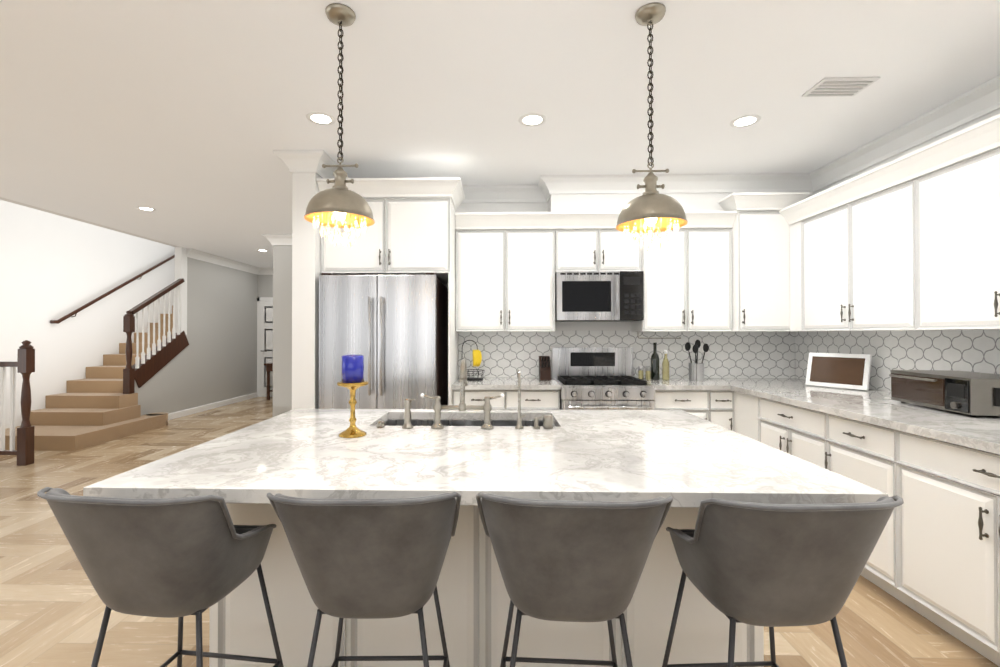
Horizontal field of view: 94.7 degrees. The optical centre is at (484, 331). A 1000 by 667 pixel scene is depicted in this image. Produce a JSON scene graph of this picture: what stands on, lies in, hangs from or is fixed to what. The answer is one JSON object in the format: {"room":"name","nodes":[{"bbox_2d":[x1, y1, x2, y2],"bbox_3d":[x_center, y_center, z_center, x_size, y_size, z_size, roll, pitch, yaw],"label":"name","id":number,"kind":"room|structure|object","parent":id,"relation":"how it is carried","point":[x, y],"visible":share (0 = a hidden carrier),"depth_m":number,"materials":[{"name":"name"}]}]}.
{"room":"kitchen","nodes":[
{"label":"kitchen","id":0,"kind":"room"},
{"bbox_2d":[0,200,174,428],"bbox_3d":[-5.923,-0.764,7.753,0.150,4.300,8.000,0,0,1],"label":"wall","id":1,"kind":"structure","parent":0,"point":[54,267],"depth_m":6.44,"materials":[{"name":"white paint"}]},
{"bbox_2d":[50,254,174,323],"bbox_3d":[-5.769,-1.321,8.398,0.072,2.468,4.334,0,0,1],"label":"stair railing","id":2,"kind":"object","parent":1,"relation":"attached to","point":[76,311],"depth_m":6.78,"materials":[{"name":"brown wood"}]},
{"bbox_2d":[0,197,257,414],"bbox_3d":[-4.966,-0.771,6.779,0.112,4.300,6.100,0,0,1],"label":"wall","id":3,"kind":"structure","parent":0,"point":[214,360],"depth_m":8.12,"materials":[{"name":"grey paint"}]},
{"bbox_2d":[168,392,257,419],"bbox_3d":[-4.880,1.339,8.142,0.016,0.100,3.340,0,0,1],"label":"baseboard","id":4,"kind":"structure","parent":3,"relation":"attached to","point":[181,413],"depth_m":8.13,"materials":[{"name":"white wood"}]},
{"bbox_2d":[187,248,258,274],"bbox_3d":[-4.822,-1.278,8.690,0.105,0.135,2.280,0,0,1],"label":"crown molding","id":5,"kind":"structure","parent":3,"relation":"attached to","point":[191,253],"depth_m":8.41,"materials":[{"name":"white wood"}]},
{"bbox_2d":[258,275,272,296],"bbox_3d":[-3.870,0.031,9.872,2.150,2.740,0.150,0,0,1],"label":"wall","id":6,"kind":"structure","parent":0,"point":[265,285],"depth_m":9.82,"materials":[{"name":"grey paint"}]},
{"bbox_2d":[257,297,272,396],"bbox_3d":[-4.357,0.340,9.761,1.040,2.120,0.088,0,0,1],"label":"hall door","id":7,"kind":"structure","parent":6,"relation":"in","point":[264,329],"depth_m":9.78,"materials":[{"name":"white wood"}]},
{"bbox_2d":[259,267,272,274],"bbox_3d":[-3.837,-1.271,9.754,1.780,0.135,0.105,0,0,1],"label":"crown molding","id":8,"kind":"structure","parent":6,"relation":"attached to","point":[262,271],"depth_m":9.78,"materials":[{"name":"white wood"}]},
{"bbox_2d":[273,245,291,416],"bbox_3d":[-2.232,0.007,6.630,1.585,2.740,0.150,0,0,1],"label":"wall","id":9,"kind":"structure","parent":0,"point":[282,329],"depth_m":6.57,"materials":[{"name":"grey paint"}]},
{"bbox_2d":[262,234,291,244],"bbox_3d":[-2.350,-1.294,6.515,1.565,0.135,0.105,0,0,1],"label":"crown molding","id":10,"kind":"structure","parent":9,"relation":"attached to","point":[275,239],"depth_m":6.52,"materials":[{"name":"white wood"}]},
{"bbox_2d":[292,172,321,409],"bbox_3d":[-1.386,-0.003,5.149,0.180,2.740,3.070,0,0,1],"label":"column","id":11,"kind":"structure","parent":0,"point":[306,254],"depth_m":3.62,"materials":[{"name":"white paint"}]},
{"bbox_2d":[273,150,310,172],"bbox_3d":[-1.520,-1.305,5.034,0.130,0.135,3.025,0,0,1],"label":"crown molding","id":12,"kind":"structure","parent":11,"relation":"attached to","point":[295,162],"depth_m":3.57,"materials":[{"name":"white wood"}]},
{"bbox_2d":[307,150,348,177],"bbox_3d":[-1.276,-1.313,3.942,0.110,0.135,0.855,0,0,1],"label":"crown molding","id":13,"kind":"structure","parent":11,"relation":"attached to","point":[315,158],"depth_m":3.60,"materials":[{"name":"white wood"}]},
{"bbox_2d":[321,193,388,274],"bbox_3d":[-1.055,-0.768,4.095,0.526,0.610,0.767,0,0,1],"label":"upper cabinet","id":14,"kind":"object","parent":11,"relation":"attached to","point":[366,255],"depth_m":3.71,"materials":[{"name":"white paint"}]},
{"bbox_2d":[0,397,998,666],"bbox_3d":[-1.638,1.389,4.080,11.700,0.060,15.100,0,0,1],"label":"floor","id":15,"kind":"structure","parent":0,"point":[52,607],"depth_m":2.21,"materials":[{"name":"brown wood"}]},
{"bbox_2d":[5,305,172,450],"bbox_3d":[-5.215,-0.054,8.425,1.228,2.890,6.290,0,0,1],"label":"staircase","id":16,"kind":"structure","parent":15,"relation":"on","point":[96,406],"depth_m":6.15,"materials":[{"name":"wood"}]},
{"bbox_2d":[0,340,34,465],"bbox_3d":[-5.271,0.728,4.725,1.265,1.270,0.110,0,0,1],"label":"stair railing","id":17,"kind":"object","parent":16,"relation":"attached to","point":[25,364],"depth_m":4.70,"materials":[{"name":"brown wood"}]},
{"bbox_2d":[116,270,188,393],"bbox_3d":[-4.940,0.008,6.962,0.175,1.723,1.289,0,0,1],"label":"stair railing","id":18,"kind":"object","parent":16,"relation":"attached to","point":[144,369],"depth_m":6.81,"materials":[{"name":"brown wood"}]},
{"bbox_2d":[37,487,283,666],"bbox_3d":[-0.826,0.855,1.250,0.461,0.967,0.491,0,0,7],"label":"stool","id":19,"kind":"object","parent":15,"relation":"on","point":[180,558],"visible":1,"depth_m":1.08,"materials":[{"name":"leather"}]},
{"bbox_2d":[264,362,272,399],"bbox_3d":[-3.788,1.029,9.507,1.370,0.740,0.400,0,0,1],"label":"console table","id":20,"kind":"object","parent":15,"relation":"on","point":[269,367],"visible":0.25,"depth_m":9.36,"materials":[{"name":"brown wood"}]},
{"bbox_2d":[267,492,460,666],"bbox_3d":[-0.288,0.854,1.245,0.470,0.968,0.504,0,0,1],"label":"stool","id":21,"kind":"object","parent":15,"relation":"on","point":[369,558],"visible":1,"depth_m":1.07,"materials":[{"name":"leather"}]},
{"bbox_2d":[319,273,447,408],"bbox_3d":[-0.830,0.452,3.991,0.920,1.812,0.942,0,0,1],"label":"refrigerator","id":22,"kind":"object","parent":15,"relation":"on","point":[393,329],"visible":0.62,"depth_m":3.59,"materials":[{"name":"silver metal"}]},
{"bbox_2d":[452,389,507,408],"bbox_3d":[-0.041,0.922,4.122,0.438,0.875,0.636,0,0,1],"label":"base cabinet","id":23,"kind":"object","parent":15,"relation":"on","point":[472,396],"depth_m":3.81,"materials":[{"name":"white paint"}]},
{"bbox_2d":[209,505,763,666],"bbox_3d":[0.002,0.907,2.049,1.940,0.875,0.905,0,0,1],"label":"kitchen island","id":24,"kind":"object","parent":15,"relation":"on","point":[474,599],"depth_m":1.60,"materials":[{"name":"white paint"}]},
{"bbox_2d":[83,409,887,508],"bbox_3d":[-0.004,0.447,1.883,2.136,0.040,1.324,0,0,1],"label":"island countertop","id":25,"kind":"structure","parent":24,"relation":"on","point":[587,455],"depth_m":1.48,"materials":[{"name":"white stone"}]},
{"bbox_2d":[337,355,367,437],"bbox_3d":[-0.542,0.263,1.890,0.126,0.328,0.126,0,0,1],"label":"candle holder","id":26,"kind":"object","parent":25,"relation":"on","point":[352,373],"visible":1,"depth_m":1.86,"materials":[{"name":"gold metal"}]},
{"bbox_2d":[376,359,552,428],"bbox_3d":[-0.089,0.278,2.102,0.785,0.300,0.195,0,0,1],"label":"faucet set","id":27,"kind":"object","parent":25,"relation":"on","point":[438,407],"visible":1,"depth_m":2.02,"materials":[{"name":"silver metal"}]},
{"bbox_2d":[508,389,559,409],"bbox_3d":[0.401,0.922,4.111,0.446,0.875,0.636,0,0,1],"label":"base cabinet","id":28,"kind":"object","parent":15,"relation":"on","point":[531,399],"depth_m":3.80,"materials":[{"name":"white paint"}]},
{"bbox_2d":[452,377,559,388],"bbox_3d":[0.183,0.463,4.100,0.886,0.040,0.658,0,0,1],"label":"countertop","id":29,"kind":"structure","parent":28,"relation":"on","point":[487,382],"depth_m":3.89,"materials":[{"name":"white stone"}]},
{"bbox_2d":[462,340,484,380],"bbox_3d":[-0.107,0.262,4.200,0.212,0.364,0.206,0,0,1],"label":"stand","id":30,"kind":"object","parent":29,"relation":"on","point":[477,357],"visible":0.96,"depth_m":4.19,"materials":[{"name":"black metal"}]},
{"bbox_2d":[539,356,550,380],"bbox_3d":[0.545,0.335,4.170,0.096,0.218,0.197,0,0,1],"label":"knife block","id":31,"kind":"object","parent":29,"relation":"on","point":[544,368],"visible":1,"depth_m":4.13,"materials":[{"name":"brown wood"}]},
{"bbox_2d":[476,492,672,666],"bbox_3d":[0.216,0.854,1.233,0.470,0.968,0.504,0,0,1],"label":"stool","id":32,"kind":"object","parent":15,"relation":"on","point":[571,561],"visible":1,"depth_m":1.05,"materials":[{"name":"leather"}]},
{"bbox_2d":[551,347,655,409],"bbox_3d":[1.007,0.741,4.035,0.756,1.175,0.758,0,0,1],"label":"range","id":33,"kind":"object","parent":15,"relation":"on","point":[594,378],"visible":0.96,"depth_m":3.92,"materials":[{"name":"silver metal"}]},
{"bbox_2d":[654,389,711,421],"bbox_3d":[1.618,0.922,4.081,0.450,0.875,0.636,0,0,1],"label":"base cabinet","id":34,"kind":"object","parent":15,"relation":"on","point":[697,402],"depth_m":3.77,"materials":[{"name":"white paint"}]},
{"bbox_2d":[644,378,805,388],"bbox_3d":[2.161,0.463,4.051,1.541,0.040,0.658,0,0,1],"label":"countertop","id":35,"kind":"structure","parent":34,"relation":"on","point":[673,383],"depth_m":3.97,"materials":[{"name":"white stone"}]},
{"bbox_2d":[638,343,662,379],"bbox_3d":[1.496,0.275,4.197,0.187,0.338,0.081,0,0,-2],"label":"bottle","id":36,"kind":"object","parent":35,"relation":"on","point":[652,372],"depth_m":4.17,"materials":[{"name":"glass"}]},
{"bbox_2d":[663,350,669,379],"bbox_3d":[1.640,0.308,4.177,0.061,0.270,0.061,0,0,-11],"label":"bottle","id":37,"kind":"object","parent":35,"relation":"on","point":[665,361],"depth_m":4.15,"materials":[{"name":"glass"}]},
{"bbox_2d":[685,339,708,380],"bbox_3d":[1.909,0.259,4.150,0.213,0.368,0.132,0,0,1],"label":"utensil crock","id":38,"kind":"object","parent":35,"relation":"on","point":[696,370],"visible":1,"depth_m":4.12,"materials":[{"name":"silver metal"}]},
{"bbox_2d":[712,389,731,429],"bbox_3d":[1.943,0.922,4.073,0.200,0.875,0.636,0,0,1],"label":"base cabinet","id":39,"kind":"object","parent":15,"relation":"on","point":[721,398],"depth_m":3.77,"materials":[{"name":"white paint"}]},
{"bbox_2d":[732,393,755,439],"bbox_3d":[2.479,0.918,3.568,0.897,0.875,0.386,0,0,1],"label":"base cabinet","id":40,"kind":"object","parent":15,"relation":"on","point":[743,406],"depth_m":3.60,"materials":[{"name":"white paint"}]},
{"bbox_2d":[662,495,903,666],"bbox_3d":[0.724,0.855,1.211,0.460,0.966,0.491,0,0,-3],"label":"stool","id":41,"kind":"object","parent":15,"relation":"on","point":[771,566],"visible":1,"depth_m":1.04,"materials":[{"name":"leather"}]},
{"bbox_2d":[756,397,819,465],"bbox_3d":[2.455,0.914,3.025,0.917,0.875,0.698,0,0,1],"label":"base cabinet","id":42,"kind":"object","parent":15,"relation":"on","point":[788,429],"depth_m":3.03,"materials":[{"name":"white paint"}]},
{"bbox_2d":[820,413,887,592],"bbox_3d":[2.441,0.910,2.441,0.917,0.875,0.469,0,0,1],"label":"base cabinet","id":43,"kind":"object","parent":15,"relation":"on","point":[857,451],"depth_m":2.43,"materials":[{"name":"white paint"}]},
{"bbox_2d":[888,429,999,666],"bbox_3d":[2.424,0.905,1.754,0.917,0.875,0.906,0,0,1],"label":"base cabinet","id":44,"kind":"object","parent":15,"relation":"on","point":[934,557],"depth_m":1.97,"materials":[{"name":"white paint"}]},
{"bbox_2d":[732,385,999,456],"bbox_3d":[2.404,0.445,1.590,0.933,0.040,4.249,0,0,1],"label":"countertop","id":45,"kind":"structure","parent":44,"relation":"on","point":[873,407],"depth_m":2.44,"materials":[{"name":"white stone"}]},
{"bbox_2d":[805,353,871,390],"bbox_3d":[2.736,0.306,3.567,0.102,0.266,0.420,0,0,-27],"label":"smart display","id":46,"kind":"object","parent":45,"relation":"on","point":[841,371],"visible":1,"depth_m":3.54,"materials":[{"name":"white plastic"}]},
{"bbox_2d":[889,370,999,416],"bbox_3d":[2.614,0.334,2.530,0.397,0.195,0.576,0,0,9],"label":"toaster oven","id":47,"kind":"object","parent":45,"relation":"on","point":[973,394],"visible":1,"depth_m":2.43,"materials":[{"name":"metal"}]},
{"bbox_2d":[0,0,999,267],"bbox_3d":[-0.909,-1.438,3.232,8.200,0.100,13.400,0,0,1],"label":"ceiling","id":48,"kind":"structure","parent":0,"point":[184,118],"depth_m":2.67,"materials":[{"name":"white paint"}]},
{"bbox_2d":[136,206,155,210],"bbox_3d":[-3.797,-1.370,5.164,0.184,0.005,0.184,0,0,1],"label":"recessed light","id":49,"kind":"object","parent":48,"relation":"in","point":[145,208],"visible":0.96,"depth_m":5.14,"materials":[{"name":"white plastic"}]},
{"bbox_2d":[306,112,335,124],"bbox_3d":[-1.071,-1.386,3.008,0.184,0.005,0.184,0,0,1],"label":"recessed light","id":50,"kind":"object","parent":48,"relation":"in","point":[320,118],"visible":1,"depth_m":3.00,"materials":[{"name":"white plastic"}]},
{"bbox_2d":[304,3,374,246],"bbox_3d":[-0.634,-0.880,2.021,0.296,1.031,0.296,0,0,1],"label":"pendant light","id":51,"kind":"object","parent":48,"relation":"hanging from","point":[337,205],"visible":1,"depth_m":2.00,"materials":[{"name":"metal"}]},
{"bbox_2d":[518,113,545,126],"bbox_3d":[0.312,-1.385,3.026,0.184,0.005,0.184,0,0,1],"label":"recessed light","id":52,"kind":"object","parent":48,"relation":"in","point":[532,119],"visible":1,"depth_m":3.02,"materials":[{"name":"white plastic"}]},
{"bbox_2d":[616,3,687,256],"bbox_3d":[0.726,-0.859,2.017,0.296,1.074,0.296,0,0,1],"label":"pendant light","id":53,"kind":"object","parent":48,"relation":"hanging from","point":[651,210],"visible":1,"depth_m":1.99,"materials":[{"name":"metal"}]},
{"bbox_2d":[729,114,760,127],"bbox_3d":[1.720,-1.385,3.044,0.184,0.005,0.184,0,0,1],"label":"recessed light","id":54,"kind":"object","parent":48,"relation":"in","point":[745,121],"visible":1,"depth_m":3.04,"materials":[{"name":"white plastic"}]},
{"bbox_2d":[802,77,879,96],"bbox_3d":[2.017,-1.385,2.619,0.300,0.013,0.190,0,0,1],"label":"ceiling vent","id":55,"kind":"object","parent":48,"relation":"in","point":[836,86],"visible":1,"depth_m":2.60,"materials":[{"name":"white metal"}]},
{"bbox_2d":[443,202,630,377],"bbox_3d":[0.896,-0.008,4.502,4.415,2.740,0.150,0,0,1],"label":"wall","id":56,"kind":"structure","parent":0,"point":[542,207],"depth_m":4.45,"materials":[{"name":"white paint"}]},
{"bbox_2d":[385,193,460,284],"bbox_3d":[-0.530,-0.768,4.082,0.526,0.610,0.767,0,0,1],"label":"upper cabinet","id":57,"kind":"object","parent":56,"relation":"attached to","point":[421,233],"depth_m":3.70,"materials":[{"name":"white paint"}]},
{"bbox_2d":[384,185,548,202],"bbox_3d":[-0.355,-1.310,4.408,1.920,0.135,0.119,0,0,1],"label":"crown molding","id":58,"kind":"structure","parent":56,"relation":"attached to","point":[472,193],"depth_m":4.41,"materials":[{"name":"white wood"}]},
{"bbox_2d":[453,225,504,332],"bbox_3d":[-0.036,-0.460,4.277,0.443,0.930,0.348,0,0,1],"label":"upper cabinet","id":59,"kind":"object","parent":56,"relation":"attached to","point":[479,287],"depth_m":4.11,"materials":[{"name":"white paint"}]},
{"bbox_2d":[505,225,556,331],"bbox_3d":[0.407,-0.460,4.266,0.444,0.930,0.348,0,0,1],"label":"upper cabinet","id":60,"kind":"object","parent":56,"relation":"attached to","point":[530,250],"depth_m":4.10,"materials":[{"name":"white paint"}]},
{"bbox_2d":[557,225,600,270],"bbox_3d":[0.822,-0.725,4.257,0.380,0.400,0.348,0,0,1],"label":"upper cabinet","id":61,"kind":"object","parent":56,"relation":"attached to","point":[578,246],"depth_m":4.09,"materials":[{"name":"white paint"}]},
{"bbox_2d":[555,271,643,321],"bbox_3d":[1.011,-0.306,4.191,0.752,0.428,0.462,0,0,1],"label":"microwave","id":62,"kind":"object","parent":61,"relation":"attached to","point":[599,296],"visible":0.98,"depth_m":4.01,"materials":[{"name":"silver metal"}]},
{"bbox_2d":[601,225,644,272],"bbox_3d":[1.202,-0.725,4.248,0.380,0.400,0.348,0,0,1],"label":"upper cabinet","id":63,"kind":"object","parent":56,"relation":"attached to","point":[618,253],"depth_m":4.08,"materials":[{"name":"white paint"}]},
{"bbox_2d":[458,331,794,377],"bbox_3d":[1.342,0.221,4.409,3.194,0.450,0.009,0,0,1],"label":"backsplash","id":64,"kind":"structure","parent":56,"relation":"attached to","point":[732,354],"depth_m":4.40,"materials":[{"name":"tile"}]},
{"bbox_2d":[631,225,688,331],"bbox_3d":[1.592,-0.460,4.236,0.393,0.930,0.348,0,0,1],"label":"upper cabinet","id":65,"kind":"object","parent":56,"relation":"attached to","point":[666,275],"depth_m":4.07,"materials":[{"name":"white paint"}]},
{"bbox_2d":[689,225,732,331],"bbox_3d":[1.985,-0.460,4.227,0.394,0.930,0.348,0,0,1],"label":"upper cabinet","id":66,"kind":"object","parent":56,"relation":"attached to","point":[710,246],"depth_m":4.06,"materials":[{"name":"white paint"}]},
{"bbox_2d":[637,332,680,338],"bbox_3d":[1.607,0.040,4.259,0.409,0.068,0.060,0,0,1],"label":"towel rail","id":67,"kind":"object","parent":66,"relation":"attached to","point":[656,338],"visible":1,"depth_m":4.26,"materials":[{"name":"silver metal"}]},
{"bbox_2d":[713,209,796,331],"bbox_3d":[2.420,-0.516,4.172,0.472,1.041,0.437,0,0,1],"label":"upper cabinet","id":68,"kind":"object","parent":56,"relation":"attached to","point":[764,242],"depth_m":3.96,"materials":[{"name":"white paint"}]},
{"bbox_2d":[548,192,812,211],"bbox_3d":[1.775,-1.209,4.283,2.344,0.339,0.259,0,0,1],"label":"wall","id":69,"kind":"structure","parent":0,"point":[618,202],"depth_m":4.17,"materials":[{"name":"white paint"}]},
{"bbox_2d":[535,173,806,198],"bbox_3d":[1.653,-1.312,4.116,2.320,0.135,0.125,0,0,1],"label":"crown molding","id":70,"kind":"structure","parent":69,"relation":"attached to","point":[547,185],"depth_m":4.11,"materials":[{"name":"white wood"}]},
{"bbox_2d":[797,109,999,391],"bbox_3d":[2.927,-0.038,0.400,0.150,2.740,7.950,0,0,1],"label":"wall","id":71,"kind":"structure","parent":0,"point":[971,123],"depth_m":3.12,"materials":[{"name":"white paint"}]},
{"bbox_2d":[797,201,844,330],"bbox_3d":[2.763,-0.465,3.536,0.327,0.930,0.514,0,0,1],"label":"upper cabinet","id":72,"kind":"object","parent":71,"relation":"attached to","point":[821,233],"depth_m":3.56,"materials":[{"name":"white paint"}]},
{"bbox_2d":[845,173,908,330],"bbox_3d":[2.751,-0.469,3.022,0.327,0.930,0.515,0,0,1],"label":"upper cabinet","id":73,"kind":"object","parent":71,"relation":"attached to","point":[876,220],"depth_m":3.03,"materials":[{"name":"white paint"}]},
{"bbox_2d":[795,330,999,391],"bbox_3d":[2.884,0.203,1.895,0.009,0.450,4.939,0,0,1],"label":"backsplash","id":74,"kind":"structure","parent":71,"relation":"attached to","point":[964,350],"depth_m":3.18,"materials":[{"name":"tile"}]},
{"bbox_2d":[803,75,999,191],"bbox_3d":[2.795,-1.340,0.283,0.105,0.135,7.690,0,0,1],"label":"crown molding","id":75,"kind":"structure","parent":71,"relation":"attached to","point":[981,100],"depth_m":3.07,"materials":[{"name":"white wood"}]},
{"bbox_2d":[909,137,999,330],"bbox_3d":[2.738,-0.473,2.509,0.327,0.930,0.510,0,0,1],"label":"upper cabinet","id":76,"kind":"object","parent":71,"relation":"attached to","point":[909,241],"depth_m":2.52,"materials":[{"name":"white paint"}]}
]}

